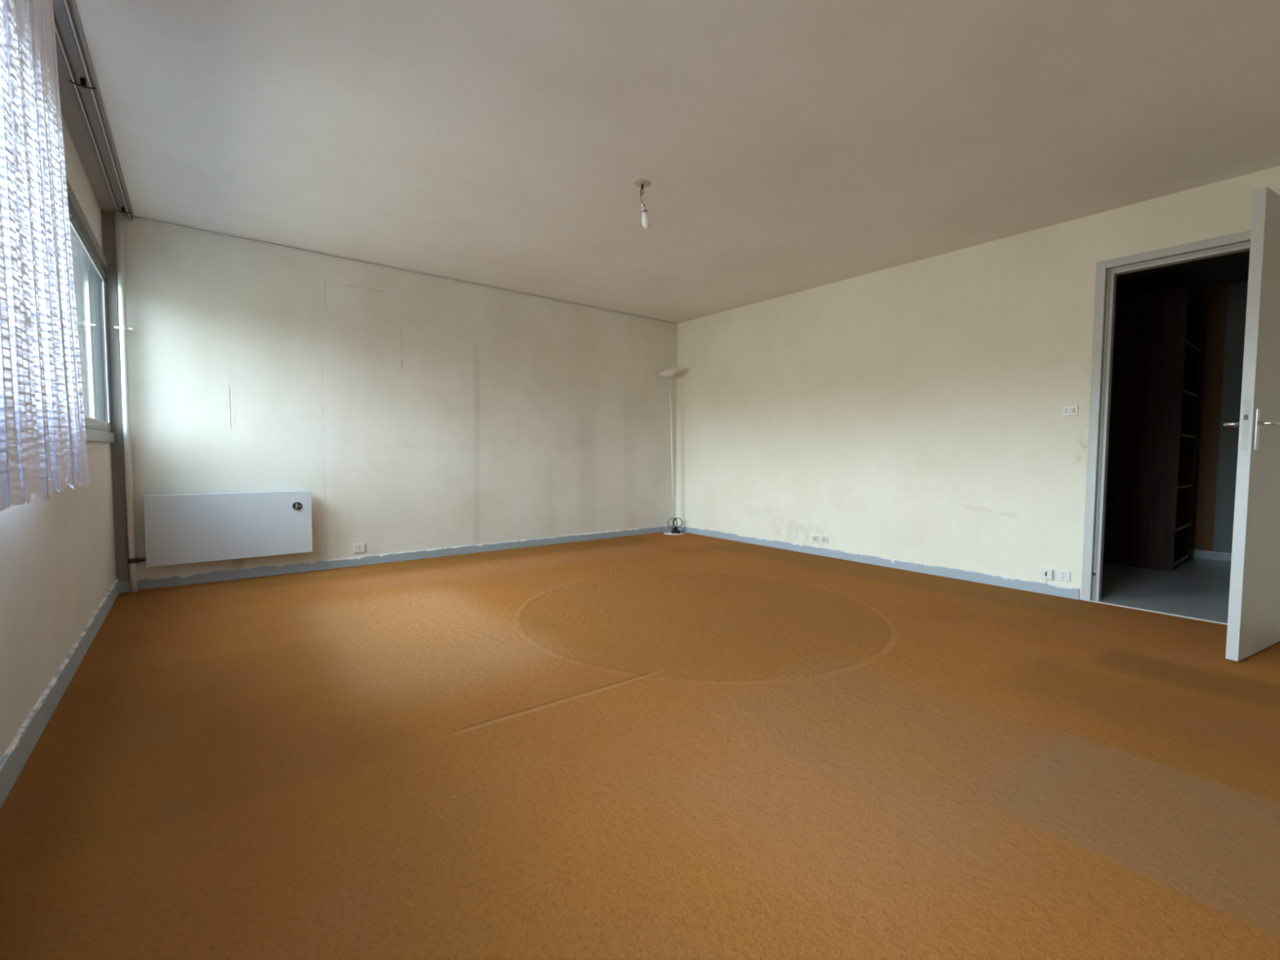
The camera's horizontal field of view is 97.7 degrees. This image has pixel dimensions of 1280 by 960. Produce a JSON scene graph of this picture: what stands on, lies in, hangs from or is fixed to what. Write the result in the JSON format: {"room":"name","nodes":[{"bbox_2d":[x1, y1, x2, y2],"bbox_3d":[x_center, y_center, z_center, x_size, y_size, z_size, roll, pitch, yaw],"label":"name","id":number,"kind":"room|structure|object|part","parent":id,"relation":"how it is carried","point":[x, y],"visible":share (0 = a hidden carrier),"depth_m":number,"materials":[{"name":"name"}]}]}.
{"room":"empty living room","nodes":[
{"label":"empty living room","id":0,"kind":"room"},
{"bbox_2d":[0,113,116,759],"bbox_3d":[-1.456,-0.355,1.087,0.018,2.500,6.600,-2,4,-38],"label":"wall","id":1,"kind":"structure","parent":0,"point":[58,559],"depth_m":2.14,"materials":[{"name":"paint"}]},
{"bbox_2d":[0,577,119,808],"bbox_3d":[-1.441,0.844,1.144,0.012,0.101,6.566,-2,4,-38],"label":"baseboard","id":2,"kind":"structure","parent":1,"relation":"attached to","point":[12,762],"depth_m":1.96,"materials":[{"name":"paint"}]},
{"bbox_2d":[66,177,115,442],"bbox_3d":[-2.061,-0.733,1.857,0.042,1.174,4.530,-2,4,-38],"label":"window","id":3,"kind":"structure","parent":1,"relation":"in","point":[90,266],"depth_m":3.11,"materials":[{"name":"paint"}]},
{"bbox_3d":[-2.060,-1.227,1.831,0.034,0.064,4.490,-2,4,-38],"label":"dark head rail","id":4,"kind":"part","parent":3,"relation":"part of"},
{"bbox_3d":[-2.994,-0.794,3.031,0.003,0.918,1.472,-2,4,-38],"label":"pane","id":5,"kind":"part","parent":3,"relation":"part of","materials":[{"name":"clear glass"}]},
{"bbox_3d":[-2.993,-0.795,3.027,0.016,0.930,1.485,-2,4,-38],"label":"sash","id":6,"kind":"part","parent":3,"relation":"part of","materials":[{"name":"white paint"}]},
{"bbox_3d":[-2.070,-0.240,1.878,0.024,0.053,4.490,-2,4,-38],"label":"frame","id":7,"kind":"part","parent":3,"relation":"part of","materials":[{"name":"paint"}]},
{"bbox_3d":[-2.065,-0.177,1.885,0.042,0.062,4.530,-2,4,-38],"label":"sill","id":8,"kind":"part","parent":3,"relation":"part of","materials":[{"name":"paint"}]},
{"bbox_3d":[-3.458,-0.830,3.621,0.030,1.170,0.026,-2,4,-38],"label":"post","id":9,"kind":"part","parent":3,"relation":"part of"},
{"bbox_2d":[115,216,677,589],"bbox_3d":[-1.528,-0.568,5.303,5.128,2.500,0.120,-2,4,-38],"label":"wall","id":10,"kind":"structure","parent":0,"point":[415,412],"depth_m":4.71,"materials":[{"name":"paint"}]},
{"bbox_2d":[101,210,130,592],"bbox_3d":[-3.451,-0.498,3.683,0.066,2.500,0.046,-2,4,-38],"label":"pipe","id":11,"kind":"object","parent":10,"relation":"attached to","point":[108,219],"depth_m":3.68,"materials":[{"name":"metal"}]},
{"bbox_2d":[114,211,146,592],"bbox_3d":[-3.380,-0.499,3.702,0.103,2.500,0.077,0,3,-6],"label":"pipe","id":12,"kind":"object","parent":10,"relation":"attached to","point":[132,560],"visible":0.97,"depth_m":3.68,"materials":[{"name":"metal"}]},
{"bbox_2d":[143,490,312,567],"bbox_3d":[-2.951,0.331,4.069,0.973,0.480,0.132,-2,4,-38],"label":"wall heater","id":13,"kind":"object","parent":10,"relation":"attached to","point":[191,528],"visible":1,"depth_m":4.00,"materials":[{"name":"metal"}]},
{"bbox_2d":[353,542,364,552],"bbox_3d":[-2.333,0.566,4.646,0.088,0.074,0.011,-2,4,-38],"label":"wall socket","id":14,"kind":"object","parent":10,"relation":"attached to","point":[357,548],"visible":1,"depth_m":4.64,"materials":[{"name":"white plastic"}]},
{"bbox_2d":[133,217,675,324],"bbox_3d":[-1.476,-1.802,5.189,4.800,0.018,0.018,-2,4,-38],"label":"trim","id":15,"kind":"structure","parent":10,"relation":"attached to","point":[135,218],"depth_m":4.58,"materials":[{"name":"paint"}]},
{"bbox_2d":[137,524,675,590],"bbox_3d":[-1.500,0.646,5.308,4.942,0.074,0.012,-2,4,-38],"label":"baseboard","id":16,"kind":"structure","parent":10,"relation":"attached to","point":[234,574],"depth_m":4.69,"materials":[{"name":"paint"}]},
{"bbox_2d":[675,324,678,524],"bbox_3d":[0.443,-0.656,6.772,0.009,2.407,0.009,-2,4,-38],"label":"trim","id":17,"kind":"structure","parent":10,"relation":"attached to","point":[677,325],"depth_m":6.77,"materials":[{"name":"paint"}]},
{"bbox_2d":[0,532,1279,959],"bbox_3d":[1.603,0.840,3.567,7.790,0.101,6.600,-2,4,-38],"label":"floor","id":18,"kind":"structure","parent":0,"point":[652,746],"depth_m":1.69,"materials":[{"name":"carpet"}]},
{"bbox_2d":[658,368,684,534],"bbox_3d":[0.376,-0.336,6.553,0.330,1.934,0.267,0,3,-5],"label":"floor lamp","id":19,"kind":"object","parent":18,"relation":"on","point":[674,531],"visible":1,"depth_m":6.54,"materials":[{"name":"white metal"}]},
{"bbox_3d":[0.334,-1.252,6.513,0.241,0.103,0.244,-2,4,-38],"label":"lamp shade","id":20,"kind":"part","parent":19,"relation":"part of","materials":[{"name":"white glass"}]},
{"bbox_3d":[0.388,0.537,6.564,0.275,0.186,0.089,0,3,-7],"label":"power cord","id":21,"kind":"part","parent":19,"relation":"part of","materials":[{"name":"black plastic"}]},
{"bbox_2d":[671,529,680,533],"bbox_3d":[0.418,0.604,6.521,0.105,0.036,0.048,0,3,0],"label":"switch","id":22,"kind":"object","parent":19,"relation":"attached to","point":[673,531],"depth_m":6.50,"materials":[{"name":"black plastic"}]},
{"bbox_2d":[1106,284,1204,572],"bbox_3d":[4.568,-0.422,4.951,0.800,2.320,0.425,-2,4,-38],"label":"bookcase","id":23,"kind":"object","parent":18,"relation":"on","point":[1160,337],"visible":1,"depth_m":4.73,"materials":[{"name":"brown wood"}]},
{"bbox_3d":[4.561,0.686,5.008,0.756,0.020,0.403,-2,4,-38],"label":"shelf","id":24,"kind":"part","parent":23,"relation":"part of","materials":[{"name":"brown wood"}]},
{"bbox_3d":[4.562,0.402,4.993,0.756,0.020,0.403,-2,4,-38],"label":"shelf","id":25,"kind":"part","parent":23,"relation":"part of","materials":[{"name":"brown wood"}]},
{"bbox_3d":[4.565,0.047,4.975,0.756,0.020,0.403,-2,4,-38],"label":"shelf","id":26,"kind":"part","parent":23,"relation":"part of","materials":[{"name":"brown wood"}]},
{"bbox_3d":[4.570,-0.752,4.935,0.756,0.020,0.403,-2,4,-38],"label":"shelf","id":27,"kind":"part","parent":23,"relation":"part of","materials":[{"name":"brown wood"}]},
{"bbox_3d":[4.874,-0.433,5.191,0.022,2.320,0.425,-2,4,-38],"label":"panel","id":28,"kind":"part","parent":23,"relation":"part of","materials":[{"name":"brown wood"}]},
{"bbox_3d":[4.572,-1.151,4.915,0.756,0.020,0.403,-2,4,-38],"label":"shelf","id":29,"kind":"part","parent":23,"relation":"part of","materials":[{"name":"brown wood"}]},
{"bbox_3d":[4.578,-1.570,4.889,0.756,0.022,0.415,-2,4,-38],"label":"panel","id":30,"kind":"part","parent":23,"relation":"part of","materials":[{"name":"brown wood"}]},
{"bbox_2d":[74,0,1279,323],"bbox_3d":[1.651,-1.757,3.461,7.908,0.100,6.800,-2,4,-38],"label":"ceiling","id":31,"kind":"structure","parent":0,"point":[792,146],"depth_m":2.66,"materials":[{"name":"paint"}]},
{"bbox_2d":[52,0,134,217],"bbox_3d":[-1.379,-1.599,1.079,0.158,0.012,6.600,-2,4,-38],"label":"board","id":32,"kind":"object","parent":31,"relation":"attached to","point":[70,108],"visible":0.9,"depth_m":2.59,"materials":[{"name":"paint"}]},
{"bbox_2d":[53,0,132,221],"bbox_3d":[-1.468,-1.585,1.252,0.080,0.036,6.180,-2,4,-38],"label":"rail","id":33,"kind":"object","parent":32,"relation":"attached to","point":[82,81],"visible":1,"depth_m":2.40,"materials":[{"name":"metal"}]},
{"bbox_2d":[0,0,89,511],"bbox_3d":[-1.663,-0.773,1.555,0.024,1.641,1.147,-2,4,-38],"label":"curtain","id":34,"kind":"object","parent":33,"relation":"hanging from","point":[43,450],"visible":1,"depth_m":1.45,"materials":[{"name":"white fabric"}]},
{"bbox_2d":[630,175,661,228],"bbox_3d":[0.032,-1.576,3.218,0.176,0.256,0.176,-2,4,-38],"label":"ceiling light","id":35,"kind":"object","parent":31,"relation":"hanging from","point":[642,183],"visible":1,"depth_m":3.20,"materials":[{"name":"plastic"}]},
{"bbox_3d":[0.036,-1.491,3.219,0.051,0.086,0.051,-2,4,-38],"label":"bulb","id":36,"kind":"part","parent":35,"relation":"part of","materials":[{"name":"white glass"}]},
{"bbox_2d":[675,165,1279,599],"bbox_3d":[2.526,-0.488,4.222,0.100,2.500,6.600,-2,4,-38],"label":"wall","id":37,"kind":"structure","parent":0,"point":[912,411],"depth_m":4.44,"materials":[{"name":"paint"}]},
{"bbox_2d":[811,534,818,542],"bbox_3d":[1.655,0.554,5.281,0.013,0.064,0.076,-2,4,-38],"label":"wall socket","id":38,"kind":"object","parent":37,"relation":"attached to","point":[814,538],"visible":1,"depth_m":5.28,"materials":[{"name":"white plastic"}]},
{"bbox_2d":[820,535,827,543],"bbox_3d":[1.713,0.554,5.207,0.013,0.066,0.076,-2,4,-38],"label":"wall socket","id":39,"kind":"object","parent":37,"relation":"attached to","point":[823,539],"visible":1,"depth_m":5.20,"materials":[{"name":"white plastic"}]},
{"bbox_2d":[676,524,1079,599],"bbox_3d":[1.673,0.668,5.264,0.012,0.074,3.986,-2,4,-38],"label":"baseboard","id":40,"kind":"structure","parent":37,"relation":"attached to","point":[1073,593],"depth_m":4.58,"materials":[{"name":"paint"}]},
{"bbox_2d":[1036,568,1053,583],"bbox_3d":[2.781,0.661,3.844,0.027,0.106,0.093,-2,4,-38],"label":"wall socket","id":41,"kind":"object","parent":37,"relation":"attached to","point":[1047,574],"visible":1,"depth_m":3.83,"materials":[{"name":"white plastic"}]},
{"bbox_3d":[2.790,0.643,3.833,0.026,0.070,0.066,-2,4,-38],"label":"plate","id":42,"kind":"part","parent":41,"relation":"part of","materials":[{"name":"white plastic"}]},
{"bbox_2d":[1056,569,1070,582],"bbox_3d":[2.852,0.645,3.767,0.011,0.068,0.076,-2,4,-38],"label":"wall socket","id":43,"kind":"object","parent":37,"relation":"attached to","point":[1064,575],"visible":1,"depth_m":3.76,"materials":[{"name":"white plastic"}]},
{"bbox_2d":[1062,404,1078,416],"bbox_3d":[2.855,-0.461,3.713,0.014,0.070,0.086,-2,4,-38],"label":"light switch","id":44,"kind":"object","parent":37,"relation":"attached to","point":[1067,411],"visible":1,"depth_m":3.71,"materials":[{"name":"white plastic"}]},
{"bbox_2d":[1080,230,1251,625],"bbox_3d":[3.245,-0.284,3.311,0.116,2.192,0.923,-2,4,-38],"label":"door frame","id":45,"kind":"structure","parent":37,"relation":"attached to","point":[1107,271],"depth_m":3.59,"materials":[{"name":"paint"}]},
{"bbox_2d":[1223,186,1279,661],"bbox_3d":[3.111,-0.238,2.739,0.825,2.138,0.179,-1,3,-29],"label":"door","id":46,"kind":"structure","parent":37,"relation":"in","point":[1253,626],"depth_m":2.58,"materials":[{"name":"paint"}]},
{"bbox_3d":[2.821,-0.261,2.644,0.138,0.018,0.064,-1,3,-29],"label":"lever","id":47,"kind":"part","parent":46,"relation":"part of","materials":[{"name":"silver metal"}]},
{"bbox_3d":[2.755,-0.252,2.543,0.002,0.230,0.020,-1,3,-29],"label":"lock plate","id":48,"kind":"part","parent":46,"relation":"part of","materials":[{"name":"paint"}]},
{"bbox_3d":[2.807,-0.230,2.544,0.032,0.187,0.008,-1,3,-29],"label":"handle","id":49,"kind":"part","parent":46,"relation":"part of","materials":[{"name":"silver metal"}]},
{"bbox_3d":[2.876,-0.256,2.544,0.138,0.018,0.064,-1,3,-29],"label":"lever","id":50,"kind":"part","parent":46,"relation":"part of","materials":[{"name":"silver metal"}]},
{"bbox_2d":[1102,275,1140,564],"bbox_3d":[3.914,-0.508,4.787,2.780,2.500,0.100,-2,4,-38],"label":"wall","id":51,"kind":"structure","parent":0,"point":[1122,287],"depth_m":4.90,"materials":[{"name":"paper"}]},
{"bbox_2d":[1191,284,1227,551],"bbox_3d":[5.874,-0.480,4.465,0.100,2.500,2.835,-2,4,-38],"label":"wall","id":52,"kind":"structure","parent":0,"point":[1215,298],"depth_m":5.17,"materials":[{"name":"wood"}]},
{"bbox_2d":[1190,549,1231,561],"bbox_3d":[5.817,0.733,4.481,0.034,0.074,2.825,-2,4,-38],"label":"baseboard","id":53,"kind":"structure","parent":52,"relation":"attached to","point":[1197,553],"depth_m":5.15,"materials":[{"name":"paint"}]},
{"bbox_2d":[1213,280,1248,553],"bbox_3d":[5.628,-0.527,4.678,0.020,2.430,1.078,-2,4,-38],"label":"door","id":54,"kind":"structure","parent":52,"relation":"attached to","point":[1237,299],"depth_m":5.05,"materials":[{"name":"grey paint"}]}
]}

